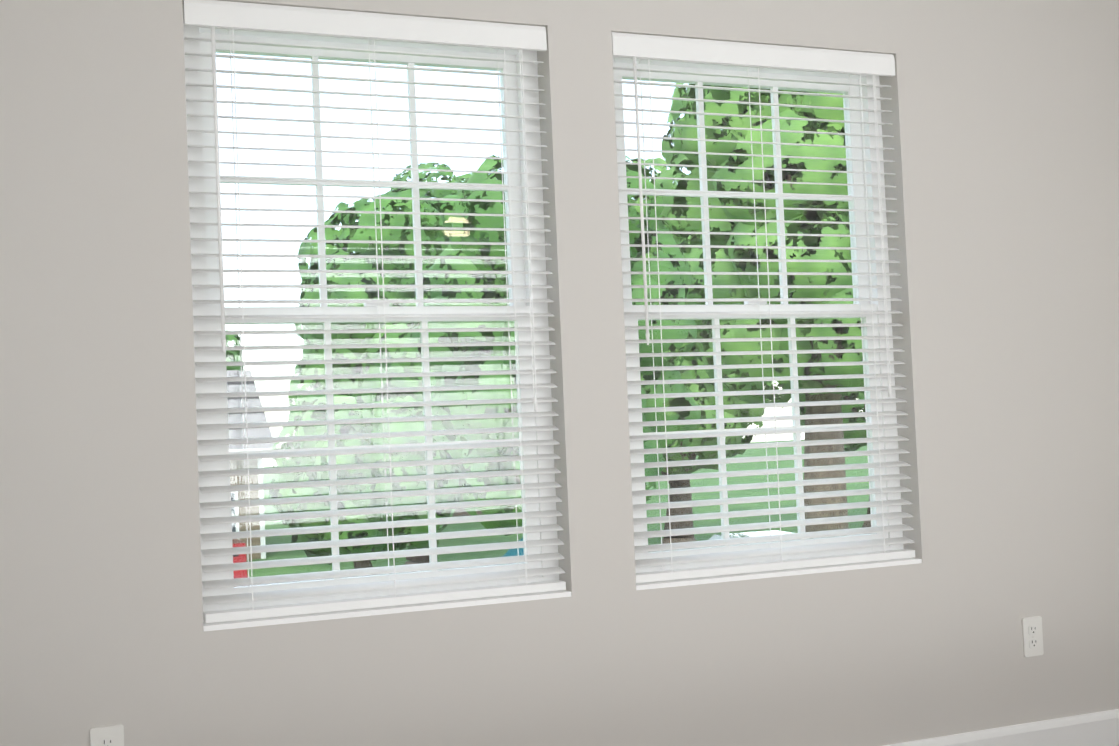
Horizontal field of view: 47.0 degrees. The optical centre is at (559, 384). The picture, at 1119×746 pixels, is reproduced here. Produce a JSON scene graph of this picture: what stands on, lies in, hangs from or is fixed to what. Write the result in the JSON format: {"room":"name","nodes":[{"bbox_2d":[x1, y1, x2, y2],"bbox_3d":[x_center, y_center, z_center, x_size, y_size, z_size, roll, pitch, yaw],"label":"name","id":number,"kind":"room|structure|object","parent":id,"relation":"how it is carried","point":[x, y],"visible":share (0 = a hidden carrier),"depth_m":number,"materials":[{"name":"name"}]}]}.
{"room":"empty living room","nodes":[
{"label":"empty living room","id":0,"kind":"room"},
{"bbox_2d":[0,0,1118,745],"bbox_3d":[0.227,-0.084,3.468,3.840,2.440,0.160,-2,-2,-22],"label":"wall","id":1,"kind":"structure","parent":0,"point":[1000,120],"depth_m":3.34,"materials":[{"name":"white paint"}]},
{"bbox_2d":[90,725,123,745],"bbox_3d":[-1.000,0.814,2.848,0.070,0.114,0.009,-2,-2,-22],"label":"electrical outlet","id":2,"kind":"object","parent":1,"relation":"attached to","point":[113,735],"visible":1,"depth_m":2.85,"materials":[{"name":"white plastic"}]},
{"bbox_2d":[183,24,571,630],"bbox_3d":[-0.452,-0.179,3.206,0.910,1.470,0.158,-2,-2,-22],"label":"window","id":3,"kind":"structure","parent":1,"relation":"in","point":[204,170],"depth_m":3.23,"materials":[{"name":"white plastic"}]},
{"bbox_2d":[183,0,565,622],"bbox_3d":[-0.436,-0.188,3.164,0.902,1.452,0.074,-2,-2,-22],"label":"window blind","id":4,"kind":"object","parent":3,"relation":"attached to","point":[212,14],"visible":0.96,"depth_m":3.14,"materials":[{"name":"plastic"}]},
{"bbox_2d":[613,56,921,589],"bbox_3d":[0.557,-0.209,3.605,0.900,1.470,0.158,-2,-2,-22],"label":"window","id":5,"kind":"structure","parent":1,"relation":"in","point":[860,191],"depth_m":3.66,"materials":[{"name":"white plastic"}]},
{"bbox_2d":[611,32,914,582],"bbox_3d":[0.573,-0.218,3.563,0.892,1.452,0.074,-2,-2,-22],"label":"window blind","id":6,"kind":"object","parent":5,"relation":"attached to","point":[639,46],"visible":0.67,"depth_m":3.54,"materials":[{"name":"plastic"}]},
{"bbox_2d":[883,709,1118,745],"bbox_3d":[0.300,1.078,3.330,3.570,0.105,0.040,-2,-2,-22],"label":"baseboard","id":7,"kind":"structure","parent":1,"relation":"attached to","point":[1101,728],"depth_m":3.72,"materials":[{"name":"white wood"}]},
{"bbox_2d":[1021,616,1043,656],"bbox_3d":[1.398,0.743,3.797,0.070,0.114,0.009,-2,-2,-22],"label":"electrical outlet","id":8,"kind":"object","parent":1,"relation":"attached to","point":[1032,635],"visible":1,"depth_m":3.79,"materials":[{"name":"white plastic"}]},
{"label":"outside","id":9,"kind":"structure","parent":0,"visible":0},
{"bbox_2d":[246,440,870,583],"bbox_3d":[-37.204,8.892,93.824,300.000,0.320,195.040,-2,-2,-22],"label":"ground","id":10,"kind":"structure","parent":9,"point":[651,541],"depth_m":58.07,"materials":[{"name":"green plant"}]},
{"bbox_2d":[225,330,243,370],"bbox_3d":[-18.415,2.045,64.619,5.367,9.945,5.692,-2,-2,-22],"label":"tree","id":11,"kind":"object","parent":10,"relation":"on","point":[230,356],"depth_m":64.54,"materials":[{"name":"green plant"}]},
{"bbox_2d":[232,539,259,586],"bbox_3d":[-7.811,4.352,27.645,2.060,1.824,5.520,-2,-2,-22],"label":"truck","id":12,"kind":"object","parent":10,"relation":"on","point":[242,557],"depth_m":27.44,"materials":[{"name":"red paint"}]},
{"bbox_2d":[227,370,273,559],"bbox_3d":[-19.353,2.671,45.400,16.900,7.400,11.700,-2,-2,-22],"label":"house","id":13,"kind":"structure","parent":10,"relation":"on","point":[240,479],"depth_m":43.91,"materials":[{"name":"white"}]},
{"bbox_2d":[269,385,458,575],"bbox_3d":[-4.451,2.600,29.603,4.452,5.317,4.547,-2,-2,-22],"label":"tree","id":14,"kind":"object","parent":10,"relation":"on","point":[309,414],"depth_m":28.37,"materials":[{"name":"green plant"}]},
{"bbox_2d":[288,188,489,572],"bbox_3d":[-4.182,-0.002,36.846,7.177,10.970,7.502,-2,-2,-22],"label":"tree","id":15,"kind":"object","parent":10,"relation":"on","point":[392,338],"depth_m":34.41,"materials":[{"name":"green plant"}]},
{"bbox_2d":[384,162,492,516],"bbox_3d":[-4.748,-1.942,59.118,9.489,16.375,9.362,-2,-2,-22],"label":"tree","id":16,"kind":"object","parent":10,"relation":"on","point":[459,179],"depth_m":57.14,"materials":[{"name":"green plant"}]},
{"bbox_2d":[498,537,523,564],"bbox_3d":[0.561,4.094,27.946,4.720,1.645,1.910,-1,-2,-32],"label":"car","id":17,"kind":"object","parent":10,"relation":"on","point":[514,552],"depth_m":27.77,"materials":[{"name":"teal paint"}]},
{"bbox_2d":[416,155,700,535],"bbox_3d":[0.007,0.755,17.649,3.915,7.826,3.890,-2,-2,-22],"label":"tree","id":18,"kind":"object","parent":10,"relation":"on","point":[490,263],"depth_m":16.83,"materials":[{"name":"green plant"}]},
{"bbox_2d":[627,158,771,550],"bbox_3d":[3.490,-0.888,40.900,7.082,12.354,7.131,-2,-2,-22],"label":"tree","id":19,"kind":"object","parent":10,"relation":"on","point":[712,415],"depth_m":38.94,"materials":[{"name":"green plant"}]},
{"bbox_2d":[702,530,791,547],"bbox_3d":[4.486,3.867,26.169,4.720,1.645,1.910,-2,-2,-17],"label":"car","id":20,"kind":"object","parent":10,"relation":"on","point":[738,535],"depth_m":26.51,"materials":[{"name":"grey paint"}]},
{"bbox_2d":[651,83,863,538],"bbox_3d":[4.507,-1.430,23.338,5.306,12.182,5.428,-2,-2,-22],"label":"tree","id":21,"kind":"object","parent":10,"relation":"on","point":[797,112],"depth_m":22.02,"materials":[{"name":"green plant"}]},
{"bbox_2d":[799,392,870,527],"bbox_3d":[11.298,-1.497,46.368,7.730,13.266,7.854,-2,-2,-22],"label":"tree","id":22,"kind":"object","parent":10,"relation":"on","point":[855,409],"depth_m":44.55,"materials":[{"name":"green plant"}]}
]}

